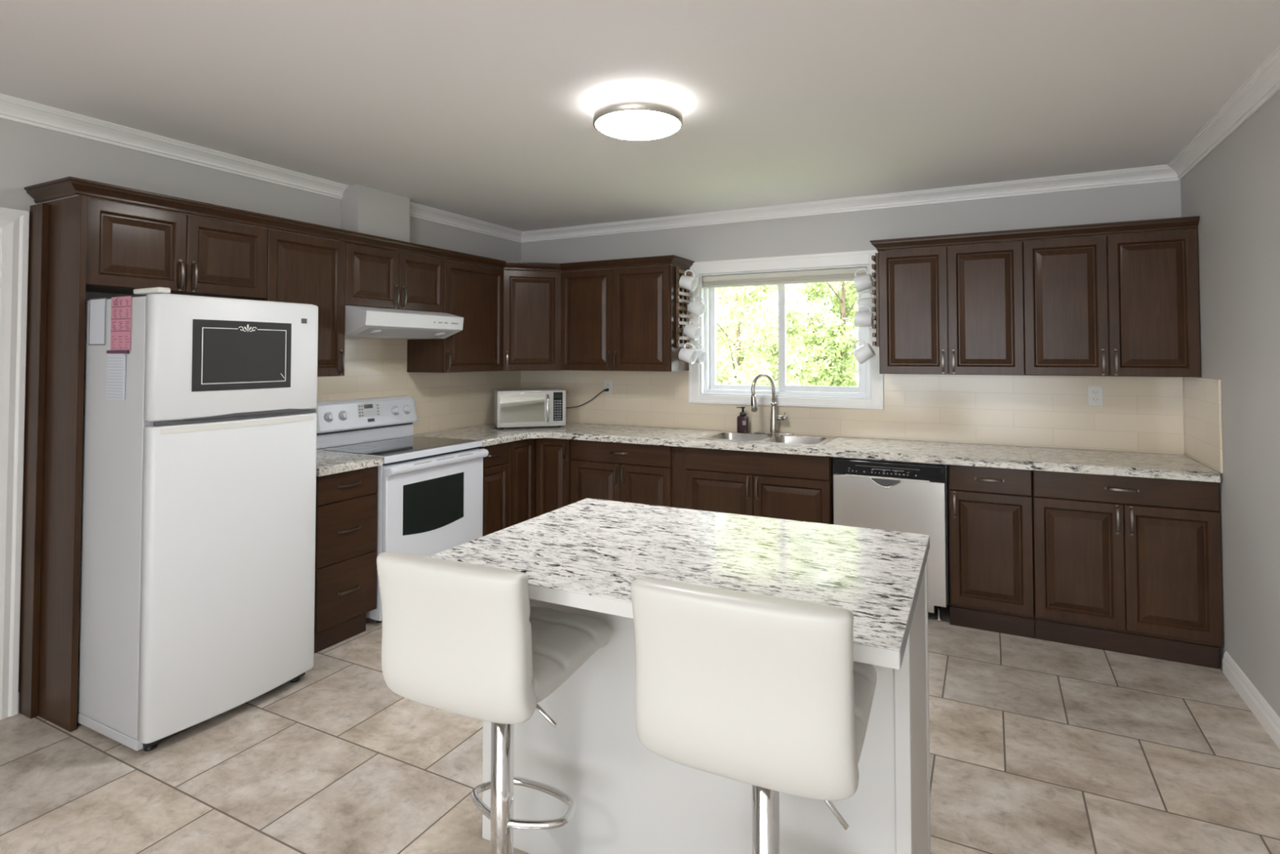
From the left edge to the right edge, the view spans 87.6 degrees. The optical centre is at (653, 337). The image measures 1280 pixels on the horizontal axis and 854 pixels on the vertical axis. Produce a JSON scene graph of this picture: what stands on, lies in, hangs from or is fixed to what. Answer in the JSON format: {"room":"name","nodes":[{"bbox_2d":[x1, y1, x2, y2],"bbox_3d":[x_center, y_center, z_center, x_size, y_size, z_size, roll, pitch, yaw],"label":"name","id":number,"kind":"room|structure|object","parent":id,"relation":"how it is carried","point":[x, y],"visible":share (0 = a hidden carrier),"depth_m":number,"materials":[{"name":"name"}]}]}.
{"room":"kitchen","nodes":[
{"label":"kitchen","id":0,"kind":"room"},
{"bbox_2d":[0,118,520,691],"bbox_3d":[-3.550,0.235,0.988,0.150,2.485,10.500,-1,-2,27],"label":"wall","id":1,"kind":"structure","parent":0,"point":[30,155],"depth_m":3.20,"materials":[{"name":"grey paint"}]},
{"bbox_2d":[0,207,29,719],"bbox_3d":[-2.868,0.488,2.321,0.168,2.041,0.981,-1,-2,27],"label":"trim","id":2,"kind":"structure","parent":1,"relation":"attached to","point":[14,231],"depth_m":2.69,"materials":[{"name":"white paint"}]},
{"bbox_2d":[0,93,348,199],"bbox_3d":[-3.847,-0.988,0.184,0.069,0.079,8.722,-1,-2,27],"label":"trim","id":3,"kind":"structure","parent":1,"relation":"attached to","point":[11,108],"depth_m":3.15,"materials":[{"name":"white paint"}]},
{"bbox_2d":[85,197,267,299],"bbox_3d":[-2.230,-0.377,3.053,0.367,0.352,0.750,-1,-2,27],"label":"upper cabinet","id":4,"kind":"object","parent":1,"relation":"attached to","point":[130,247],"visible":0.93,"depth_m":2.94,"materials":[{"name":"brown wood"}]},
{"bbox_2d":[253,228,346,376],"bbox_3d":[-1.960,-0.166,3.586,0.367,0.747,0.450,-1,-2,27],"label":"upper cabinet","id":5,"kind":"object","parent":1,"relation":"attached to","point":[301,268],"visible":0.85,"depth_m":3.57,"materials":[{"name":"brown wood"}]},
{"bbox_2d":[341,184,409,250],"bbox_3d":[-1.764,-0.757,4.243,0.145,0.336,0.406,-1,-2,27],"label":"cover","id":6,"kind":"object","parent":1,"relation":"attached to","point":[366,210],"depth_m":4.15,"materials":[{"name":"grey paint"}]},
{"bbox_2d":[345,242,444,312],"bbox_3d":[-1.690,-0.350,4.131,0.367,0.352,0.755,-1,-2,27],"label":"upper cabinet","id":7,"kind":"object","parent":1,"relation":"attached to","point":[375,277],"visible":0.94,"depth_m":4.02,"materials":[{"name":"brown wood"}]},
{"bbox_2d":[345,305,463,339],"bbox_3d":[-1.625,-0.087,4.093,0.498,0.171,0.754,-1,-2,27],"label":"range hood","id":8,"kind":"object","parent":7,"relation":"attached to","point":[366,322],"visible":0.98,"depth_m":3.91,"materials":[{"name":"white metal"}]},
{"bbox_2d":[368,329,382,334],"bbox_3d":[-1.589,-0.033,3.804,0.068,0.028,0.072,-1,-2,27],"label":"lamp","id":9,"kind":"object","parent":8,"relation":"attached to","point":[371,331],"depth_m":3.79,"materials":[{"name":"white glass"}]},
{"bbox_2d":[434,332,445,337],"bbox_3d":[-1.365,-0.021,4.251,0.068,0.028,0.072,-1,-2,27],"label":"lamp","id":10,"kind":"object","parent":8,"relation":"attached to","point":[437,334],"depth_m":4.24,"materials":[{"name":"white glass"}]},
{"bbox_2d":[316,337,520,434],"bbox_3d":[-1.655,0.265,4.590,0.008,0.793,2.359,-1,-2,27],"label":"backsplash","id":11,"kind":"structure","parent":1,"relation":"attached to","point":[374,367],"depth_m":4.62,"materials":[{"name":"beige tile"}]},
{"bbox_2d":[407,259,503,372],"bbox_3d":[-1.385,-0.137,4.732,0.367,0.747,0.598,-1,-2,27],"label":"upper cabinet","id":12,"kind":"object","parent":1,"relation":"attached to","point":[473,293],"visible":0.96,"depth_m":4.60,"materials":[{"name":"brown wood"}]},
{"bbox_2d":[0,0,1279,231],"bbox_3d":[-1.463,-1.086,0.002,4.798,0.100,10.750,-1,-2,27],"label":"ceiling","id":13,"kind":"structure","parent":0,"point":[482,110],"depth_m":2.54,"materials":[{"name":"white paint"}]},
{"bbox_2d":[593,90,682,140],"bbox_3d":[-0.066,-0.909,2.755,0.370,0.109,0.370,-1,-2,27],"label":"ceiling light","id":14,"kind":"object","parent":13,"relation":"attached to","point":[633,115],"visible":1,"depth_m":2.64,"materials":[{"name":"white glass"}]},
{"bbox_2d":[0,600,1279,853],"bbox_3d":[-2.109,1.488,0.261,6.248,0.060,10.750,-1,-2,27],"label":"floor","id":15,"kind":"structure","parent":0,"point":[1037,746],"depth_m":2.33,"materials":[{"name":"tile"}]},
{"bbox_2d":[18,195,88,731],"bbox_3d":[-2.412,0.479,2.674,0.363,2.079,0.045,-1,-2,27],"label":"end panel","id":16,"kind":"object","parent":15,"relation":"on","point":[55,321],"visible":1,"depth_m":2.67,"materials":[{"name":"brown wood"}]},
{"bbox_2d":[76,287,318,751],"bbox_3d":[-2.000,0.674,2.874,0.801,1.700,0.674,-1,-2,27],"label":"refrigerator","id":17,"kind":"object","parent":15,"relation":"on","point":[197,588],"visible":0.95,"depth_m":2.56,"materials":[{"name":"white metal"}]},
{"bbox_2d":[88,297,106,345],"bbox_3d":[-2.171,-0.064,2.601,0.122,0.182,0.001,-1,-2,27],"label":"paper sheet","id":18,"kind":"object","parent":17,"relation":"attached to","point":[97,308],"visible":1,"depth_m":2.60,"materials":[{"name":"white paper"}]},
{"bbox_2d":[106,350,128,399],"bbox_3d":[-2.029,0.140,2.521,0.146,0.187,0.007,-1,-2,27],"label":"notepad","id":19,"kind":"object","parent":17,"relation":"attached to","point":[116,359],"visible":1,"depth_m":2.52,"materials":[{"name":"white paper"}]},
{"bbox_2d":[110,296,131,350],"bbox_3d":[-2.018,-0.056,2.524,0.140,0.202,0.002,-1,-2,27],"label":"page","id":20,"kind":"object","parent":17,"relation":"attached to","point":[121,307],"visible":1,"depth_m":2.52,"materials":[{"name":"pink paper"}]},
{"bbox_2d":[191,319,291,391],"bbox_3d":[-1.653,0.070,2.700,0.012,0.275,0.398,-1,-2,27],"label":"decal","id":21,"kind":"object","parent":17,"relation":"attached to","point":[227,355],"visible":1,"depth_m":2.67,"materials":[{"name":"grey"}]},
{"bbox_2d":[314,466,377,653],"bbox_3d":[-1.819,1.110,3.539,0.629,0.862,0.364,-1,-2,27],"label":"base cabinet","id":22,"kind":"object","parent":15,"relation":"on","point":[347,502],"visible":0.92,"depth_m":3.39,"materials":[{"name":"brown wood"}]},
{"bbox_2d":[315,450,382,475],"bbox_3d":[-1.817,0.657,3.541,0.630,0.042,0.380,-1,-2,27],"label":"countertop","id":23,"kind":"structure","parent":22,"relation":"on","point":[327,463],"depth_m":3.45,"materials":[{"name":"stone"}]},
{"bbox_2d":[310,395,488,622],"bbox_3d":[-1.529,0.965,4.037,0.690,1.178,0.772,-1,-2,27],"label":"stove","id":24,"kind":"object","parent":15,"relation":"on","point":[430,489],"visible":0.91,"depth_m":3.94,"materials":[{"name":"white metal"}]},
{"bbox_2d":[316,435,482,463],"bbox_3d":[-1.519,0.666,4.040,0.565,0.041,0.772,-1,-2,27],"label":"cooktop","id":25,"kind":"object","parent":24,"relation":"in","point":[415,448],"depth_m":3.94,"materials":[{"name":"black ceramic"}]},
{"bbox_2d":[376,551,611,853],"bbox_3d":[-0.378,0.998,1.658,0.414,0.988,0.482,-1,-2,24],"label":"bar stool","id":26,"kind":"object","parent":15,"relation":"on","point":[467,639],"visible":1,"depth_m":1.47,"materials":[{"name":"white leather"}]},
{"bbox_2d":[479,441,509,536],"bbox_3d":[-1.316,1.136,4.543,0.629,0.862,0.316,-1,-2,27],"label":"base cabinet","id":27,"kind":"object","parent":15,"relation":"on","point":[495,496],"visible":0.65,"depth_m":4.43,"materials":[{"name":"brown wood"}]},
{"bbox_2d":[508,437,570,526],"bbox_3d":[-0.927,1.148,5.023,0.893,0.862,0.887,-1,-2,27],"label":"base cabinet","id":28,"kind":"object","parent":15,"relation":"on","point":[540,468],"visible":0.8,"depth_m":4.73,"materials":[{"name":"brown wood"}]},
{"bbox_2d":[409,422,1032,470],"bbox_3d":[0.270,0.674,4.254,3.734,0.042,1.208,-1,-2,27],"label":"countertop","id":29,"kind":"structure","parent":28,"relation":"on","point":[1018,457],"depth_m":4.13,"materials":[{"name":"stone"}]},
{"bbox_2d":[493,387,608,428],"bbox_3d":[-0.784,0.535,5.163,0.862,0.283,0.404,0,-2,-17],"label":"microwave","id":30,"kind":"object","parent":29,"relation":"on","point":[545,406],"visible":1,"depth_m":4.96,"materials":[{"name":"silver metal"}]},
{"bbox_2d":[697,430,836,445],"bbox_3d":[0.746,0.741,4.376,0.801,0.179,0.502,-1,-2,27],"label":"sink","id":31,"kind":"object","parent":29,"relation":"in","point":[795,439],"visible":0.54,"depth_m":4.46,"materials":[{"name":"silver metal"}]},
{"bbox_2d":[736,406,748,432],"bbox_3d":[0.618,0.568,4.659,0.084,0.181,0.051,-1,-2,27],"label":"soap bottle","id":32,"kind":"object","parent":31,"relation":"on","point":[742,420],"visible":1,"depth_m":4.64,"materials":[{"name":"red"}]},
{"bbox_2d":[751,373,794,435],"bbox_3d":[0.785,0.445,4.504,0.270,0.420,0.218,-1,-2,27],"label":"faucet","id":33,"kind":"object","parent":29,"relation":"on","point":[774,417],"visible":1,"depth_m":4.55,"materials":[{"name":"silver metal"}]},
{"bbox_2d":[570,439,673,506],"bbox_3d":[-0.111,1.140,4.758,0.798,0.862,0.629,-1,-2,27],"label":"base cabinet","id":34,"kind":"object","parent":15,"relation":"on","point":[629,473],"visible":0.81,"depth_m":4.49,"materials":[{"name":"brown wood"}]},
{"bbox_2d":[428,497,930,853],"bbox_3d":[0.080,1.039,1.848,1.226,0.913,0.861,-1,-2,26],"label":"kitchen island","id":35,"kind":"object","parent":15,"relation":"on","point":[584,557],"visible":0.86,"depth_m":1.77,"materials":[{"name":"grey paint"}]},
{"bbox_2d":[528,584,899,669],"bbox_3d":[0.097,0.601,1.851,1.186,0.034,0.860,-1,-2,26],"label":"apron","id":36,"kind":"structure","parent":35,"relation":"on","point":[866,654],"depth_m":1.47,"materials":[{"name":"grey paint"}]},
{"bbox_2d":[673,446,832,524],"bbox_3d":[0.702,1.129,4.351,1.014,0.862,0.629,-1,-2,27],"label":"base cabinet","id":37,"kind":"object","parent":15,"relation":"on","point":[781,486],"visible":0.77,"depth_m":4.08,"materials":[{"name":"brown wood"}]},
{"bbox_2d":[631,577,876,853],"bbox_3d":[0.226,0.970,1.356,0.414,1.026,0.482,-1,-2,24],"label":"bar stool","id":38,"kind":"object","parent":15,"relation":"on","point":[769,694],"visible":0.98,"depth_m":1.15,"materials":[{"name":"white leather"}]},
{"bbox_2d":[832,457,949,621],"bbox_3d":[1.433,1.120,3.978,0.614,0.860,0.627,-1,-2,27],"label":"dishwasher","id":39,"kind":"object","parent":15,"relation":"on","point":[903,496],"visible":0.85,"depth_m":3.67,"materials":[{"name":"white metal"}]},
{"bbox_2d":[947,464,1034,638],"bbox_3d":[1.891,1.112,3.755,0.395,0.862,0.629,-1,-2,27],"label":"base cabinet","id":40,"kind":"object","parent":15,"relation":"on","point":[991,554],"visible":0.97,"depth_m":3.50,"materials":[{"name":"brown wood"}]},
{"bbox_2d":[1031,470,1222,668],"bbox_3d":[2.408,1.105,3.496,0.754,0.862,0.629,-1,-2,27],"label":"base cabinet","id":41,"kind":"object","parent":15,"relation":"on","point":[1122,564],"visible":0.95,"depth_m":3.23,"materials":[{"name":"brown wood"}]},
{"bbox_2d":[1026,446,1220,482],"bbox_3d":[2.401,0.652,3.503,0.746,0.042,0.630,-1,-2,27],"label":"countertop","id":42,"kind":"structure","parent":41,"relation":"on","point":[1153,465],"depth_m":3.34,"materials":[{"name":"stone"}]},
{"bbox_2d":[520,180,1186,455],"bbox_3d":[0.914,0.327,4.705,4.798,2.485,0.150,-1,-2,27],"label":"wall","id":43,"kind":"structure","parent":0,"point":[851,231],"depth_m":4.42,"materials":[{"name":"grey paint"}]},
{"bbox_2d":[503,270,561,370],"bbox_3d":[-0.986,-0.125,5.220,0.642,0.747,0.646,-1,-2,27],"label":"upper cabinet","id":44,"kind":"object","parent":43,"relation":"attached to","point":[531,299],"visible":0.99,"depth_m":4.99,"materials":[{"name":"brown wood"}]},
{"bbox_2d":[560,264,688,371],"bbox_3d":[-0.228,-0.131,4.996,0.922,0.747,0.367,-1,-2,27],"label":"upper cabinet","id":45,"kind":"object","parent":43,"relation":"attached to","point":[622,318],"visible":0.97,"depth_m":4.84,"materials":[{"name":"brown wood"}]},
{"bbox_2d":[24,176,694,271],"bbox_3d":[-1.332,-0.558,4.065,3.632,0.059,1.065,1,-2,-40],"label":"crown molding","id":46,"kind":"structure","parent":45,"relation":"attached to","point":[68,186],"depth_m":3.40,"materials":[{"name":"brown wood"}]},
{"bbox_2d":[675,266,692,347],"bbox_3d":[0.210,-0.216,4.795,0.036,0.575,0.235,-1,-2,27],"label":"mug rack","id":47,"kind":"object","parent":45,"relation":"attached to","point":[682,271],"visible":0.7,"depth_m":4.74,"materials":[{"name":"brown wood"}]},
{"bbox_2d":[678,342,697,364],"bbox_3d":[0.237,0.107,4.657,0.122,0.150,0.100,-1,-2,31],"label":"mug","id":48,"kind":"object","parent":47,"relation":"hanging from","point":[690,356],"visible":1,"depth_m":4.63,"materials":[{"name":"white ceramic"}]},
{"bbox_2d":[679,269,697,291],"bbox_3d":[0.241,-0.402,4.679,0.124,0.151,0.100,-1,-2,31],"label":"mug","id":49,"kind":"object","parent":47,"relation":"hanging from","point":[688,282],"visible":1,"depth_m":4.65,"materials":[{"name":"white ceramic"}]},
{"bbox_2d":[683,319,702,340],"bbox_3d":[0.274,-0.057,4.732,0.129,0.153,0.100,-1,-2,33],"label":"mug","id":50,"kind":"object","parent":47,"relation":"hanging from","point":[694,332],"visible":1,"depth_m":4.71,"materials":[{"name":"white ceramic"}]},
{"bbox_2d":[687,295,705,316],"bbox_3d":[0.304,-0.227,4.800,0.127,0.152,0.100,-1,-2,24],"label":"mug","id":51,"kind":"object","parent":47,"relation":"hanging from","point":[697,308],"visible":1,"depth_m":4.77,"materials":[{"name":"white ceramic"}]},
{"bbox_2d":[691,342,706,364],"bbox_3d":[0.316,0.114,4.812,0.125,0.151,0.101,-1,-2,37],"label":"mug","id":52,"kind":"object","parent":47,"relation":"hanging from","point":[701,354],"visible":0.74,"depth_m":4.79,"materials":[{"name":"white ceramic"}]},
{"bbox_2d":[688,249,884,409],"bbox_3d":[0.906,-0.047,4.705,1.373,1.038,0.172,-1,-2,27],"label":"window","id":53,"kind":"structure","parent":43,"relation":"in","point":[708,385],"depth_m":4.68,"materials":[{"name":"white paint"}]},
{"bbox_2d":[702,266,867,288],"bbox_3d":[0.892,-0.419,4.686,1.173,0.086,0.042,-1,-2,27],"label":"window blind","id":54,"kind":"object","parent":53,"relation":"attached to","point":[834,275],"visible":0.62,"depth_m":4.66,"materials":[{"name":"beige fabric"}]},
{"bbox_2d":[520,370,1184,454],"bbox_3d":[0.878,0.447,4.630,4.478,0.426,0.008,-1,-2,27],"label":"backsplash","id":55,"kind":"structure","parent":43,"relation":"attached to","point":[1137,414],"depth_m":4.15,"materials":[{"name":"beige tile"}]},
{"bbox_2d":[604,379,612,394],"bbox_3d":[-0.362,0.386,5.244,0.072,0.116,0.008,-1,-2,27],"label":"wall outlet","id":56,"kind":"object","parent":55,"relation":"attached to","point":[607,383],"visible":1,"depth_m":5.24,"materials":[{"name":"white plastic"}]},
{"bbox_2d":[1087,385,1102,406],"bbox_3d":[2.516,0.330,3.802,0.072,0.116,0.008,-1,-2,27],"label":"wall outlet","id":57,"kind":"object","parent":55,"relation":"attached to","point":[1095,393],"visible":1,"depth_m":3.80,"materials":[{"name":"white plastic"}]},
{"bbox_2d":[1092,396,1098,402],"bbox_3d":[2.515,0.351,3.799,0.033,0.029,0.004,-1,-2,27],"label":"receptacle","id":58,"kind":"object","parent":57,"relation":"attached to","point":[1095,399],"depth_m":3.80,"materials":[{"name":"grey plastic"}]},
{"bbox_2d":[1092,389,1098,395],"bbox_3d":[2.515,0.309,3.800,0.033,0.029,0.004,-1,-2,27],"label":"receptacle","id":59,"kind":"object","parent":57,"relation":"attached to","point":[1095,392],"depth_m":3.80,"materials":[{"name":"grey plastic"}]},
{"bbox_2d":[878,241,1024,375],"bbox_3d":[1.771,-0.159,4.002,0.770,0.747,0.353,-1,-2,27],"label":"upper cabinet","id":60,"kind":"object","parent":43,"relation":"attached to","point":[951,309],"visible":1,"depth_m":3.85,"materials":[{"name":"brown wood"}]},
{"bbox_2d":[871,253,879,346],"bbox_3d":[1.405,-0.233,4.181,0.036,0.575,0.263,-1,-2,27],"label":"mug rack","id":61,"kind":"object","parent":60,"relation":"attached to","point":[874,258],"visible":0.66,"depth_m":4.08,"materials":[{"name":"brown wood"}]},
{"bbox_2d":[853,268,873,292],"bbox_3d":[1.322,-0.364,4.207,0.121,0.150,0.100,-1,-2,23],"label":"mug","id":62,"kind":"object","parent":61,"relation":"hanging from","point":[862,282],"visible":0.94,"depth_m":4.17,"materials":[{"name":"white ceramic"}]},
{"bbox_2d":[853,305,873,327],"bbox_3d":[1.319,-0.138,4.188,0.108,0.136,0.101,-1,-2,30],"label":"mug","id":63,"kind":"object","parent":61,"relation":"hanging from","point":[861,319],"visible":0.88,"depth_m":4.16,"materials":[{"name":"white ceramic"}]},
{"bbox_2d":[853,339,875,364],"bbox_3d":[1.312,0.086,4.168,0.134,0.154,0.100,-1,-2,25],"label":"mug","id":64,"kind":"object","parent":61,"relation":"hanging from","point":[865,352],"visible":1,"depth_m":4.13,"materials":[{"name":"white ceramic"}]},
{"bbox_2d":[857,291,875,312],"bbox_3d":[1.373,-0.228,4.300,0.116,0.147,0.101,-1,-2,21],"label":"mug","id":65,"kind":"object","parent":61,"relation":"hanging from","point":[864,301],"visible":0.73,"depth_m":4.27,"materials":[{"name":"white ceramic"}]},
{"bbox_2d":[870,215,1199,251],"bbox_3d":[2.097,-0.567,3.846,1.585,0.059,0.358,-1,-2,27],"label":"crown molding","id":66,"kind":"structure","parent":60,"relation":"on","point":[1189,222],"depth_m":3.65,"materials":[{"name":"brown wood"}]},
{"bbox_2d":[1022,229,1200,377],"bbox_3d":[2.461,-0.168,3.656,0.771,0.747,0.353,-1,-2,27],"label":"upper cabinet","id":67,"kind":"object","parent":43,"relation":"attached to","point":[1120,304],"visible":0.98,"depth_m":3.51,"materials":[{"name":"brown wood"}]},
{"bbox_2d":[1180,89,1279,717],"bbox_3d":[0.604,0.177,-1.095,0.150,2.485,10.500,-1,-2,27],"label":"wall","id":68,"kind":"structure","parent":0,"point":[1234,191],"depth_m":2.76,"materials":[{"name":"grey paint"}]},
{"bbox_2d":[409,44,1279,243],"bbox_3d":[-1.472,-0.996,-0.018,4.496,0.079,10.489,-1,-2,27],"label":"trim","id":69,"kind":"structure","parent":68,"relation":"attached to","point":[1264,83],"depth_m":4.11,"materials":[{"name":"white paint"}]},
{"bbox_2d":[1182,377,1222,473],"bbox_3d":[2.741,0.412,3.342,0.010,0.426,0.641,-1,-2,27],"label":"backsplash","id":70,"kind":"structure","parent":68,"relation":"attached to","point":[1202,404],"depth_m":3.29,"materials":[{"name":"beige tile"}]},
{"bbox_2d":[1222,651,1279,749],"bbox_3d":[0.392,1.364,-1.364,0.016,0.097,9.862,-1,-2,27],"label":"baseboard","id":71,"kind":"structure","parent":68,"relation":"attached to","point":[1268,717],"depth_m":2.70,"materials":[{"name":"white paint"}]},
{"label":"outside","id":72,"kind":"structure","parent":0,"visible":0},
{"bbox_3d":[6.523,2.316,16.394,32.000,0.100,25.840,-1,-2,27],"label":"ground","id":73,"kind":"structure","parent":72,"visible":0},
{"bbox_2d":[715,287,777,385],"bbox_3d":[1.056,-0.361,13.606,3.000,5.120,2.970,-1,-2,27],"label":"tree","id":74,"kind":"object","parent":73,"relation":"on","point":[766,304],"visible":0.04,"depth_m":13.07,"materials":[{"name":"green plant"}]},
{"bbox_2d":[715,284,811,385],"bbox_3d":[1.178,-0.066,9.665,2.331,4.327,2.086,-2,-2,44],"label":"tree","id":75,"kind":"object","parent":73,"relation":"on","point":[743,295],"visible":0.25,"depth_m":9.41,"materials":[{"name":"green plant"}]},
{"bbox_2d":[715,280,858,385],"bbox_3d":[4.037,-1.524,16.631,5.229,7.595,5.631,1,-2,-26],"label":"tree","id":76,"kind":"object","parent":73,"relation":"on","point":[822,308],"visible":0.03,"depth_m":16.12,"materials":[{"name":"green plant"}]},
{"bbox_2d":[761,281,858,385],"bbox_3d":[3.386,-0.815,11.979,3.111,5.940,2.694,-1,-2,27],"label":"tree","id":77,"kind":"object","parent":73,"relation":"on","point":[843,302],"visible":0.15,"depth_m":12.07,"materials":[{"name":"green plant"}]},
{"bbox_2d":[786,317,858,386],"bbox_3d":[2.282,0.898,8.406,1.255,2.334,1.190,-1,-2,27],"label":"tree","id":78,"kind":"object","parent":73,"relation":"on","point":[824,372],"visible":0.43,"depth_m":8.29,"materials":[{"name":"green plant"}]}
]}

